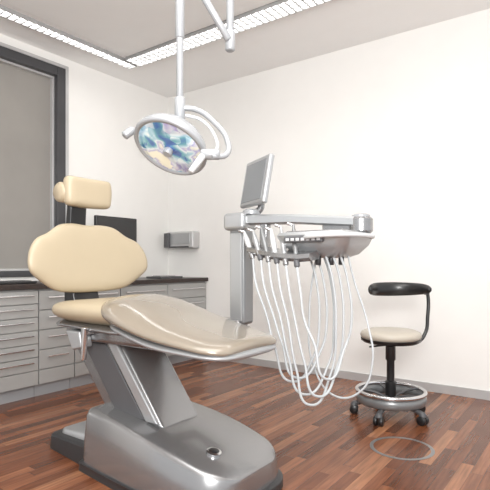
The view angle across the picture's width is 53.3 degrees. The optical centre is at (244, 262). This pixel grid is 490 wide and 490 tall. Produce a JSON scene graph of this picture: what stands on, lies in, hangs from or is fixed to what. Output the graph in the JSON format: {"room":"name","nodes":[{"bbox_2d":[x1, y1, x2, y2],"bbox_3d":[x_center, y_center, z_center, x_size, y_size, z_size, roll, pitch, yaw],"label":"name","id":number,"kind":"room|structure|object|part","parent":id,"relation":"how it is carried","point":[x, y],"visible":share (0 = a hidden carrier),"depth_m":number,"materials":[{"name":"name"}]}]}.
{"room":"dental clinic","nodes":[
{"label":"dental clinic","id":0,"kind":"room"},
{"bbox_2d":[0,34,167,280],"bbox_3d":[-2.791,-0.450,3.295,0.150,3.000,6.200,0,0,36],"label":"wall","id":1,"kind":"structure","parent":0,"point":[102,106],"depth_m":5.14,"materials":[{"name":"paint"}]},
{"bbox_2d":[0,58,53,270],"bbox_3d":[-2.451,-0.840,3.737,0.080,1.820,2.145,0,0,36],"label":"window","id":2,"kind":"structure","parent":1,"relation":"in","point":[50,77],"depth_m":4.57,"materials":[{"name":"metal"}]},
{"bbox_2d":[0,62,49,268],"bbox_3d":[-2.458,-0.840,3.742,0.015,1.780,2.105,0,0,36],"label":"roller blind","id":3,"kind":"object","parent":2,"relation":"attached to","point":[24,95],"visible":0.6,"depth_m":4.37,"materials":[{"name":"grey fabric"}]},
{"bbox_2d":[0,42,68,276],"bbox_3d":[-2.439,-0.858,3.728,0.150,1.955,2.315,0,0,36],"label":"frame","id":4,"kind":"object","parent":1,"relation":"attached to","point":[7,54],"visible":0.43,"depth_m":4.56,"materials":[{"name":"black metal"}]},
{"bbox_2d":[0,359,489,489],"bbox_3d":[-0.234,1.080,1.499,6.300,0.060,6.300,0,0,36],"label":"floor","id":5,"kind":"structure","parent":0,"point":[323,446],"depth_m":3.04,"materials":[{"name":"brown wood"}]},
{"bbox_2d":[0,289,37,404],"bbox_3d":[-2.007,0.626,3.714,0.617,0.848,0.596,0,0,36],"label":"base cabinet","id":6,"kind":"object","parent":5,"relation":"on","point":[18,308],"visible":1,"depth_m":3.66,"materials":[{"name":"grey plastic"}]},
{"bbox_2d":[34,288,73,396],"bbox_3d":[-1.736,0.626,4.086,0.617,0.848,0.316,0,0,36],"label":"base cabinet","id":7,"kind":"object","parent":5,"relation":"on","point":[55,370],"visible":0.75,"depth_m":3.88,"materials":[{"name":"grey plastic"}]},
{"bbox_2d":[70,289,119,387],"bbox_3d":[-1.501,0.626,4.410,0.617,0.848,0.476,0,0,36],"label":"base cabinet","id":8,"kind":"object","parent":5,"relation":"on","point":[82,376],"visible":0.18,"depth_m":4.14,"materials":[{"name":"grey plastic"}]},
{"bbox_2d":[120,283,166,354],"bbox_3d":[-1.184,0.626,4.846,0.617,0.848,0.596,0,0,36],"label":"base cabinet","id":9,"kind":"object","parent":5,"relation":"on","point":[158,288],"visible":0.21,"depth_m":4.68,"materials":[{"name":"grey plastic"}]},
{"bbox_2d":[27,176,282,489],"bbox_3d":[-0.470,0.276,2.560,1.390,1.548,0.820,0,0,36],"label":"dental chair","id":10,"kind":"object","parent":5,"relation":"on","point":[148,433],"visible":1,"depth_m":2.40,"materials":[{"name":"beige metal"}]},
{"bbox_3d":[-0.856,0.995,2.803,0.480,0.110,0.457,0,0,36],"label":"plate","id":11,"kind":"part","parent":10,"relation":"part of","materials":[{"name":"plastic"}]},
{"bbox_3d":[-0.827,0.940,2.783,0.430,0.080,0.338,0,0,36],"label":"plate","id":12,"kind":"part","parent":10,"relation":"part of","materials":[{"name":"silver metal"}]},
{"bbox_3d":[-0.999,-0.260,2.883,0.064,0.220,0.110,0,0,36],"label":"headrest post","id":13,"kind":"part","parent":10,"relation":"part of","materials":[{"name":"black plastic"}]},
{"bbox_3d":[-0.954,0.180,2.875,0.117,0.220,0.180,0,0,36],"label":"post","id":14,"kind":"part","parent":10,"relation":"part of","materials":[{"name":"black plastic"}]},
{"bbox_2d":[52,297,115,325],"bbox_3d":[-0.694,0.261,2.686,0.640,0.141,0.547,0,0,36],"label":"seat cushion","id":15,"kind":"object","parent":10,"relation":"on","point":[77,311],"depth_m":2.48,"materials":[{"name":"beige leather"}]},
{"bbox_3d":[-0.802,0.405,2.440,0.034,0.170,0.025,0,0,36],"label":"lever","id":16,"kind":"part","parent":10,"relation":"part of","materials":[{"name":"silver metal"}]},
{"bbox_3d":[-0.918,-0.029,2.886,0.128,0.400,0.820,0,0,36],"label":"backrest","id":17,"kind":"part","parent":10,"relation":"part of","materials":[{"name":"beige leather"}]},
{"bbox_3d":[-0.593,0.362,2.612,0.690,0.095,0.380,0,0,36],"label":"seat frame","id":18,"kind":"part","parent":10,"relation":"part of","materials":[{"name":"silver metal"}]},
{"bbox_3d":[-0.682,0.590,2.507,0.487,0.340,0.009,0,0,36],"label":"lift arm","id":19,"kind":"part","parent":10,"relation":"part of","materials":[{"name":"grey plastic"}]},
{"bbox_3d":[-0.560,0.575,2.410,0.376,0.370,0.021,0,0,36],"label":"lift arm rail","id":20,"kind":"part","parent":10,"relation":"part of","materials":[{"name":"silver metal"}]},
{"bbox_3d":[-0.590,0.590,2.610,0.688,0.400,0.270,0,0,36],"label":"lift arm","id":21,"kind":"part","parent":10,"relation":"part of","materials":[{"name":"silver metal"}]},
{"bbox_2d":[101,294,276,356],"bbox_3d":[-0.277,0.277,2.383,0.790,0.225,0.611,0,0,36],"label":"cushion","id":22,"kind":"object","parent":10,"relation":"on","point":[167,324],"depth_m":2.24,"materials":[{"name":"leather"}]},
{"bbox_2d":[224,153,374,405],"bbox_3d":[0.157,0.043,2.582,1.054,1.268,0.468,0,0,36],"label":"dental delivery unit","id":23,"kind":"object","parent":10,"relation":"attached to","point":[340,237],"visible":1,"depth_m":2.42,"materials":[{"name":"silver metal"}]},
{"bbox_3d":[-0.120,0.345,2.862,0.280,0.050,0.100,0,0,36],"label":"swing arm","id":24,"kind":"part","parent":23,"relation":"part of","materials":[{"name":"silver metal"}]},
{"bbox_3d":[0.296,-0.228,2.618,0.693,0.095,0.110,0,0,30],"label":"arm","id":25,"kind":"part","parent":23,"relation":"part of","materials":[{"name":"silver metal"}]},
{"bbox_3d":[0.279,-0.113,2.332,0.210,0.030,0.028,0,0,36],"label":"console panel","id":26,"kind":"part","parent":23,"relation":"part of","materials":[{"name":"grey plastic"}]},
{"bbox_2d":[315,256,320,264],"bbox_3d":[0.361,-0.015,2.402,0.028,0.050,0.028,0,0,36],"label":"socket","id":27,"kind":"object","parent":23,"relation":"attached to","point":[317,262],"depth_m":2.39,"materials":[{"name":"plastic"}]},
{"bbox_2d":[328,258,333,264],"bbox_3d":[0.424,-0.015,2.405,0.028,0.050,0.028,0,0,36],"label":"socket","id":28,"kind":"object","parent":23,"relation":"attached to","point":[331,260],"depth_m":2.39,"materials":[{"name":"plastic"}]},
{"bbox_3d":[0.479,-0.125,2.320,0.394,0.032,0.190,0,0,-21],"label":"console handle","id":29,"kind":"part","parent":23,"relation":"part of","materials":[{"name":"white plastic"}]},
{"bbox_2d":[166,281,205,363],"bbox_3d":[-0.832,0.626,5.331,0.617,0.848,0.594,0,0,36],"label":"base cabinet","id":30,"kind":"object","parent":5,"relation":"on","point":[194,293],"visible":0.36,"depth_m":5.17,"materials":[{"name":"grey plastic"}]},
{"bbox_2d":[349,282,431,426],"bbox_3d":[0.989,0.594,3.336,0.558,0.912,0.532,0,0,36],"label":"stool","id":31,"kind":"object","parent":5,"relation":"on","point":[412,397],"visible":1,"depth_m":3.32,"materials":[{"name":"beige plastic"}]},
{"bbox_2d":[375,412,381,418],"bbox_3d":[0.863,0.982,3.147,0.048,0.035,0.048,0,0,36],"label":"hood","id":32,"kind":"object","parent":31,"relation":"attached to","point":[378,415],"depth_m":3.13,"materials":[{"name":"grey plastic"}]},
{"bbox_2d":[360,327,421,342],"bbox_3d":[1.000,0.491,3.351,0.406,0.067,0.406,0,0,36],"label":"seat cushion","id":33,"kind":"object","parent":31,"relation":"on","point":[379,334],"depth_m":3.21,"materials":[{"name":"beige leather"}]},
{"bbox_3d":[1.088,0.961,3.237,0.048,0.069,0.210,0,0,-38],"label":"leg","id":34,"kind":"part","parent":31,"relation":"part of","materials":[{"name":"grey metal"}]},
{"bbox_3d":[1.166,0.373,3.361,0.235,0.393,0.037,0,0,-8],"label":"support post","id":35,"kind":"part","parent":31,"relation":"part of","materials":[{"name":"black plastic"}]},
{"bbox_2d":[419,412,426,417],"bbox_3d":[1.150,0.982,3.158,0.048,0.035,0.048,0,0,36],"label":"hood","id":36,"kind":"object","parent":31,"relation":"attached to","point":[421,414],"depth_m":3.14,"materials":[{"name":"grey plastic"}]},
{"bbox_2d":[370,437,434,459],"bbox_3d":[0.890,1.049,2.771,0.352,0.002,0.352,0,0,36],"label":"ring","id":37,"kind":"object","parent":5,"relation":"on","point":[432,453],"visible":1,"depth_m":2.74,"materials":[{"name":"grey paint"}]},
{"bbox_3d":[-2.712,0.626,2.743,0.617,0.848,0.596,0,0,36],"label":"cabinet","id":38,"kind":"object","parent":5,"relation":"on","visible":0},
{"bbox_2d":[0,277,207,290],"bbox_3d":[-1.772,0.180,4.037,0.623,0.040,3.798,0,0,36],"label":"countertop","id":39,"kind":"structure","parent":38,"relation":"on","point":[141,280],"depth_m":4.62,"materials":[{"name":"black stone"}]},
{"bbox_2d":[0,280,36,284],"bbox_3d":[-1.838,0.148,3.696,0.160,0.024,0.470,0,0,36],"label":"keyboard","id":40,"kind":"object","parent":39,"relation":"on","point":[7,281],"visible":0.99,"depth_m":3.74,"materials":[{"name":"black plastic"}]},
{"bbox_2d":[94,215,136,241],"bbox_3d":[-1.278,-0.145,4.791,0.260,0.610,0.500,0,0,36],"label":"computer monitor","id":41,"kind":"object","parent":39,"relation":"on","point":[127,227],"visible":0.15,"depth_m":4.80,"materials":[{"name":"black plastic"}]},
{"bbox_2d":[146,275,182,278],"bbox_3d":[-0.847,0.146,5.146,0.220,0.028,0.320,0,0,36],"label":"tray","id":42,"kind":"object","parent":39,"relation":"on","point":[157,276],"visible":1,"depth_m":5.06,"materials":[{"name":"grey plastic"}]},
{"bbox_2d":[0,0,489,97],"bbox_3d":[-0.234,-2.000,1.499,6.300,0.100,6.300,0,0,36],"label":"ceiling","id":43,"kind":"structure","parent":0,"point":[334,25],"depth_m":4.28,"materials":[{"name":"paint"}]},
{"bbox_2d":[0,9,121,62],"bbox_3d":[-2.542,-1.945,2.805,0.090,0.006,4.900,0,0,36],"label":"ceiling light","id":44,"kind":"object","parent":43,"relation":"in","point":[0,9],"visible":0.02,"depth_m":4.04,"materials":[{"name":"white plastic"}]},
{"bbox_2d":[0,4,136,68],"bbox_3d":[-2.542,-1.932,2.805,0.106,0.034,4.916,0,0,36],"label":"louvres","id":45,"kind":"object","parent":43,"relation":"attached to","point":[126,64],"visible":0.98,"depth_m":4.15,"materials":[{"name":"white metal"}]},
{"bbox_2d":[0,0,276,55],"bbox_3d":[-0.323,-1.944,0.840,5.670,0.012,5.130,0,0,36],"label":"ceiling panel","id":46,"kind":"object","parent":43,"relation":"attached to","point":[124,27],"depth_m":3.84,"materials":[{"name":"paint"}]},
{"bbox_2d":[122,0,234,174],"bbox_3d":[-0.290,-1.184,2.533,0.532,1.531,0.505,0,0,36],"label":"lamp","id":47,"kind":"object","parent":43,"relation":"hanging from","point":[170,142],"visible":1,"depth_m":2.48,"materials":[{"name":"grey plastic"}]},
{"bbox_3d":[-0.598,-0.670,2.510,0.070,0.067,0.044,0,0,-24],"label":"handle","id":48,"kind":"part","parent":47,"relation":"part of","materials":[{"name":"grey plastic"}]},
{"bbox_3d":[-0.226,-0.468,2.300,0.088,0.100,0.034,0,0,-39],"label":"sterile handle","id":49,"kind":"part","parent":47,"relation":"part of","materials":[{"name":"white plastic"}]},
{"bbox_3d":[-0.208,-1.370,2.530,0.279,0.415,0.038,0,0,-14],"label":"spring arm","id":50,"kind":"part","parent":47,"relation":"part of","materials":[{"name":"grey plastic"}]},
{"bbox_3d":[-0.079,-1.540,2.580,0.040,0.820,0.040,0,0,36],"label":"ceiling post","id":51,"kind":"part","parent":47,"relation":"part of","materials":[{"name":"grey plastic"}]},
{"bbox_2d":[135,0,319,61],"bbox_3d":[1.073,-1.945,3.127,5.300,0.006,0.170,0,0,36],"label":"ceiling light","id":52,"kind":"object","parent":43,"relation":"in","point":[290,0],"visible":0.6,"depth_m":3.83,"materials":[{"name":"white plastic"}]},
{"bbox_2d":[125,0,331,66],"bbox_3d":[1.073,-1.932,3.127,5.316,0.034,0.186,0,0,36],"label":"louvres","id":53,"kind":"object","parent":43,"relation":"attached to","point":[153,54],"visible":0.83,"depth_m":4.00,"materials":[{"name":"white metal"}]},
{"bbox_2d":[168,8,489,390],"bbox_3d":[1.594,-0.450,4.015,6.300,3.000,0.120,0,0,36],"label":"wall","id":54,"kind":"structure","parent":0,"point":[394,130],"depth_m":4.28,"materials":[{"name":"paint"}]},
{"bbox_2d":[164,231,198,248],"bbox_3d":[-0.717,-0.260,5.521,0.410,0.190,0.160,0,0,36],"label":"paper towel dispenser","id":55,"kind":"object","parent":54,"relation":"attached to","point":[183,239],"visible":1,"depth_m":5.46,"materials":[{"name":"metal"}]},
{"bbox_3d":[-0.742,-0.273,5.486,0.330,0.125,0.010,0,0,36],"label":"panel","id":56,"kind":"part","parent":55,"relation":"part of","materials":[{"name":"silver metal"}]},
{"bbox_2d":[230,358,489,399],"bbox_3d":[1.846,1.015,3.749,5.580,0.070,0.014,0,0,36],"label":"baseboard","id":57,"kind":"structure","parent":54,"relation":"attached to","point":[432,387],"depth_m":4.25,"materials":[{"name":"metal"}]}
]}

